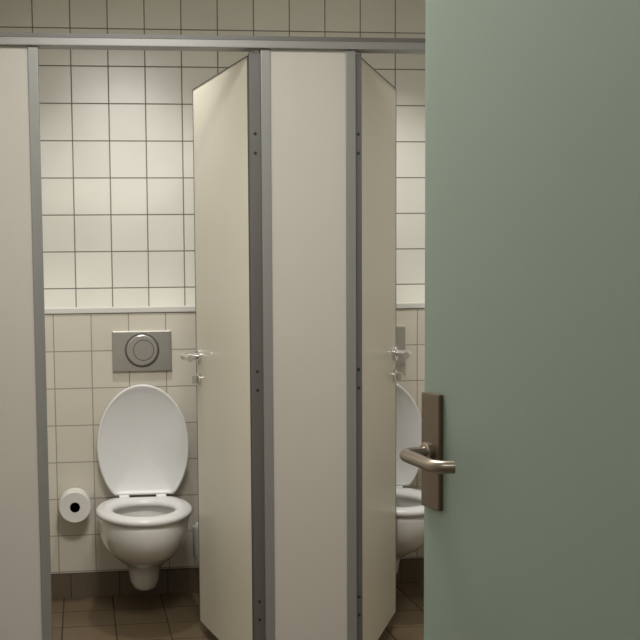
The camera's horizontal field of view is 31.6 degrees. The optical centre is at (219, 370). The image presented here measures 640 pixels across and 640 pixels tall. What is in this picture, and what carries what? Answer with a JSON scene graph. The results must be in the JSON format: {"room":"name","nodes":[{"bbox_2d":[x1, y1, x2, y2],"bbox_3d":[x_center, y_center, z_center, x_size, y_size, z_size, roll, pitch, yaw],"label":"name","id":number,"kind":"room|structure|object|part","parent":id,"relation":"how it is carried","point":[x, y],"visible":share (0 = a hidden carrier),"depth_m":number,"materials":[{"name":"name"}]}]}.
{"room":"public restroom","nodes":[
{"label":"public restroom","id":0,"kind":"room"},
{"bbox_2d":[0,0,425,307],"bbox_3d":[0.117,-0.390,4.959,2.480,2.660,0.100,-1,5,-7],"label":"wall","id":1,"kind":"structure","parent":0,"point":[116,126],"depth_m":4.81,"materials":[{"name":"white tile"}]},
{"bbox_2d":[45,308,424,573],"bbox_3d":[0.141,0.342,4.901,2.280,1.209,0.136,-1,5,-7],"label":"wall","id":2,"kind":"structure","parent":0,"point":[81,381],"depth_m":4.75,"materials":[{"name":"beige tile"}]},
{"bbox_2d":[59,488,90,522],"bbox_3d":[-0.604,0.561,4.700,0.130,0.130,0.114,-1,5,-7],"label":"toilet paper roll","id":3,"kind":"object","parent":2,"relation":"attached to","point":[75,504],"depth_m":4.65,"materials":[{"name":"white paper"}]},
{"bbox_2d":[112,330,171,371],"bbox_3d":[-0.325,-0.084,4.730,0.249,0.171,0.021,-1,5,-7],"label":"flush plate","id":4,"kind":"object","parent":2,"relation":"attached to","point":[132,351],"visible":1,"depth_m":4.72,"materials":[{"name":"metal"}]},
{"bbox_2d":[96,384,191,590],"bbox_3d":[-0.298,0.492,4.487,0.390,0.836,0.568,-1,5,-5],"label":"toilet","id":5,"kind":"object","parent":2,"relation":"attached to","point":[143,439],"visible":1,"depth_m":4.69,"materials":[{"name":"white ceramic"}]},
{"bbox_3d":[-0.319,0.287,4.702,0.385,0.462,0.051,-1,5,-5],"label":"lid","id":6,"kind":"part","parent":5,"relation":"part of","materials":[{"name":"white plastic"}]},
{"bbox_3d":[-0.297,0.552,4.450,0.383,0.026,0.486,-1,5,-5],"label":"seat","id":7,"kind":"part","parent":5,"relation":"part of","materials":[{"name":"white plastic"}]},
{"bbox_3d":[-0.299,0.737,4.513,0.367,0.344,0.556,-1,5,-5],"label":"bowl","id":8,"kind":"part","parent":5,"relation":"part of","materials":[{"name":"white ceramic"}]},
{"bbox_2d":[192,522,198,559],"bbox_3d":[-0.070,0.606,4.769,0.090,0.380,0.115,-1,5,-7],"label":"brush","id":9,"kind":"object","parent":2,"relation":"attached to","point":[195,526],"visible":0.16,"depth_m":4.74,"materials":[{"name":"white plastic"}]},
{"bbox_2d":[45,302,424,313],"bbox_3d":[0.133,-0.273,4.848,2.280,0.023,0.141,-1,5,-7],"label":"trim","id":10,"kind":"structure","parent":2,"relation":"on","point":[132,309],"depth_m":4.72,"materials":[{"name":"white tile"}]},
{"bbox_2d":[51,558,423,598],"bbox_3d":[0.156,0.897,4.873,2.280,0.108,0.009,-1,5,-7],"label":"baseboard","id":11,"kind":"structure","parent":2,"relation":"attached to","point":[411,570],"depth_m":4.80,"materials":[{"name":"brown tile"}]},
{"bbox_2d":[396,326,405,365],"bbox_3d":[0.686,-0.106,4.853,0.249,0.171,0.021,-1,5,-7],"label":"flush plate","id":12,"kind":"object","parent":2,"relation":"attached to","point":[400,330],"visible":0.02,"depth_m":4.86,"materials":[{"name":"metal"}]},
{"bbox_2d":[396,383,423,574],"bbox_3d":[0.713,0.470,4.609,0.390,0.836,0.568,-1,5,-5],"label":"toilet","id":13,"kind":"object","parent":2,"relation":"attached to","point":[409,508],"visible":0.34,"depth_m":4.82,"materials":[{"name":"white ceramic"}]},
{"bbox_3d":[0.692,0.265,4.824,0.385,0.462,0.051,-1,5,-5],"label":"lid","id":14,"kind":"part","parent":13,"relation":"part of","materials":[{"name":"white plastic"}]},
{"bbox_3d":[0.714,0.530,4.573,0.383,0.026,0.486,-1,5,-5],"label":"seat","id":15,"kind":"part","parent":13,"relation":"part of","materials":[{"name":"white plastic"}]},
{"bbox_3d":[0.711,0.715,4.635,0.367,0.344,0.556,-1,5,-5],"label":"bowl","id":16,"kind":"part","parent":13,"relation":"part of","materials":[{"name":"white ceramic"}]},
{"bbox_2d":[52,582,423,639],"bbox_3d":[0.496,1.210,2.124,2.480,0.080,6.054,-1,5,-7],"label":"floor","id":17,"kind":"structure","parent":0,"point":[176,616],"depth_m":4.49,"materials":[{"name":"brown tile"}]},
{"bbox_3d":[0.301,1.010,3.694,0.142,0.069,0.020,-1,5,-7],"label":"floor","id":18,"kind":"structure","parent":17,"relation":"on","visible":0},
{"bbox_2d":[270,49,346,639],"bbox_3d":[0.289,-0.016,3.609,0.240,1.990,0.024,-1,5,-7],"label":"panel","id":19,"kind":"object","parent":18,"relation":"on","point":[308,87],"visible":1,"depth_m":3.59,"materials":[{"name":"grey laminate"}]},
{"bbox_2d":[259,49,356,639],"bbox_3d":[0.289,-0.016,3.613,0.302,1.990,0.045,-1,5,-7],"label":"post","id":20,"kind":"object","parent":19,"relation":"attached to","point":[265,67],"visible":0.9,"depth_m":3.58,"materials":[{"name":"metal"}]},
{"bbox_2d":[0,37,424,53],"bbox_3d":[0.277,-1.026,3.528,2.278,0.036,0.062,-1,5,-7],"label":"rail","id":21,"kind":"object","parent":20,"relation":"on","point":[67,43],"visible":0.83,"depth_m":3.47,"materials":[{"name":"metal"}]},
{"bbox_2d":[0,32,424,41],"bbox_3d":[0.281,-1.035,3.496,2.278,0.012,0.003,-1,5,-7],"label":"top rail lip","id":22,"kind":"object","parent":21,"relation":"attached to","point":[2,34],"depth_m":3.46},
{"bbox_2d":[193,57,251,639],"bbox_3d":[0.021,-0.017,3.916,0.029,1.997,0.640,-2,5,-17],"label":"leaf","id":23,"kind":"object","parent":20,"relation":"attached to","point":[219,104],"visible":0.96,"depth_m":3.88,"materials":[{"name":"beige laminate"}]},
{"bbox_2d":[195,349,201,363],"bbox_3d":[-0.079,-0.054,4.174,0.012,0.056,0.056,-2,5,-17],"label":"door handle plate","id":24,"kind":"object","parent":23,"relation":"attached to","point":[198,351],"visible":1,"depth_m":4.16,"materials":[{"name":"silver metal"}]},
{"bbox_2d":[181,353,196,361],"bbox_3d":[-0.098,-0.050,4.120,0.072,0.025,0.118,-2,5,-17],"label":"door handle","id":25,"kind":"object","parent":24,"relation":"attached to","point":[189,357],"visible":1,"depth_m":4.10,"materials":[{"name":"silver metal"}]},
{"bbox_2d":[196,373,201,385],"bbox_3d":[-0.077,0.031,4.181,0.011,0.048,0.048,-2,5,-17],"label":"rose","id":26,"kind":"object","parent":23,"relation":"attached to","point":[199,379],"visible":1,"depth_m":4.16,"materials":[{"name":"silver metal"}]},
{"bbox_2d":[192,375,196,383],"bbox_3d":[-0.089,0.031,4.177,0.024,0.030,0.012,-2,5,-17],"label":"door lock","id":27,"kind":"object","parent":26,"relation":"attached to","point":[194,377],"visible":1,"depth_m":4.17,"materials":[{"name":"silver metal"}]},
{"bbox_2d":[192,56,253,639],"bbox_3d":[0.021,-0.018,3.916,0.030,2.000,0.644,-2,5,-17],"label":"band","id":28,"kind":"object","parent":23,"relation":"attached to","point":[245,56],"visible":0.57,"depth_m":3.64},
{"bbox_2d":[248,52,264,639],"bbox_3d":[0.121,-0.009,3.598,0.035,1.982,0.026,-1,5,-7],"label":"door frame","id":29,"kind":"object","parent":23,"relation":"attached to","point":[253,57],"visible":1,"depth_m":3.58,"materials":[{"name":"metal"}]},
{"bbox_2d":[356,54,362,639],"bbox_3d":[0.450,-0.016,3.638,0.023,1.982,0.026,-1,5,-7],"label":"door frame","id":30,"kind":"object","parent":20,"relation":"attached to","point":[358,56],"visible":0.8,"depth_m":3.62,"materials":[{"name":"metal"}]},
{"bbox_2d":[362,60,395,639],"bbox_3d":[0.553,-0.034,3.955,0.028,1.982,0.639,1,5,19],"label":"leaf","id":31,"kind":"object","parent":20,"relation":"attached to","point":[378,96],"visible":0.84,"depth_m":3.93,"materials":[{"name":"beige laminate"}]},
{"bbox_2d":[362,58,395,88],"bbox_3d":[0.553,-0.035,3.955,0.030,1.985,0.643,1,5,19],"label":"band","id":32,"kind":"object","parent":31,"relation":"attached to","point":[362,58],"visible":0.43,"depth_m":3.85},
{"bbox_2d":[393,370,396,381],"bbox_3d":[0.662,0.019,4.215,0.011,0.048,0.048,1,5,19],"label":"rose","id":33,"kind":"object","parent":31,"relation":"attached to","point":[394,371],"visible":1,"depth_m":4.20,"materials":[{"name":"silver metal"}]},
{"bbox_2d":[396,372,401,379],"bbox_3d":[0.674,0.019,4.212,0.024,0.030,0.012,1,5,19],"label":"door lock","id":34,"kind":"object","parent":33,"relation":"attached to","point":[399,374],"visible":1,"depth_m":4.21,"materials":[{"name":"silver metal"}]},
{"bbox_2d":[393,346,397,360],"bbox_3d":[0.661,-0.066,4.208,0.012,0.056,0.056,1,5,19],"label":"door handle plate","id":35,"kind":"object","parent":31,"relation":"attached to","point":[395,348],"visible":1,"depth_m":4.19,"materials":[{"name":"silver metal"}]},
{"bbox_2d":[396,350,412,358],"bbox_3d":[0.679,-0.062,4.154,0.072,0.025,0.118,1,5,19],"label":"door handle","id":36,"kind":"object","parent":35,"relation":"attached to","point":[406,354],"visible":1,"depth_m":4.17,"materials":[{"name":"silver metal"}]},
{"bbox_3d":[-0.741,1.033,3.568,0.020,0.069,0.020,-1,5,-7],"label":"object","id":37,"kind":"structure","parent":17,"relation":"on","visible":0},
{"bbox_2d":[0,46,41,639],"bbox_3d":[-0.707,0.006,3.488,0.271,1.990,0.024,-1,5,-7],"label":"panel","id":38,"kind":"object","parent":37,"relation":"on","point":[20,569],"visible":1,"depth_m":3.49,"materials":[{"name":"grey laminate"}]},
{"bbox_2d":[27,46,52,639],"bbox_3d":[-0.558,0.002,3.511,0.031,1.990,0.045,-1,5,-7],"label":"post","id":39,"kind":"object","parent":38,"relation":"attached to","point":[32,51],"visible":1,"depth_m":3.48,"materials":[{"name":"metal"}]},
{"bbox_3d":[0.641,-0.051,0.700,2.280,2.660,0.100,-1,5,-7],"label":"wall","id":40,"kind":"structure","parent":0,"visible":0},
{"bbox_2d":[424,0,639,639],"bbox_3d":[0.452,0.159,1.213,0.012,2.138,0.900,-2,5,-19],"label":"door","id":41,"kind":"structure","parent":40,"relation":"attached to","point":[532,107],"depth_m":1.37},
{"bbox_2d":[421,392,442,510],"bbox_3d":[0.304,0.114,1.604,0.008,0.166,0.049,-2,5,-19],"label":"lock plate","id":42,"kind":"object","parent":41,"relation":"attached to","point":[432,403],"visible":0.95,"depth_m":1.59,"materials":[{"name":"brown metal"}]},
{"bbox_2d":[420,442,433,458],"bbox_3d":[0.296,0.116,1.603,0.010,0.030,0.030,-2,5,-19],"label":"rose","id":43,"kind":"object","parent":42,"relation":"attached to","point":[428,446],"visible":0.6,"depth_m":1.59,"materials":[{"name":"silver metal"}]},
{"bbox_2d":[399,446,454,473],"bbox_3d":[0.292,0.123,1.548,0.054,0.022,0.120,-2,5,-19],"label":"lever","id":44,"kind":"object","parent":43,"relation":"attached to","point":[415,456],"visible":1,"depth_m":1.52,"materials":[{"name":"silver metal"}]}
]}

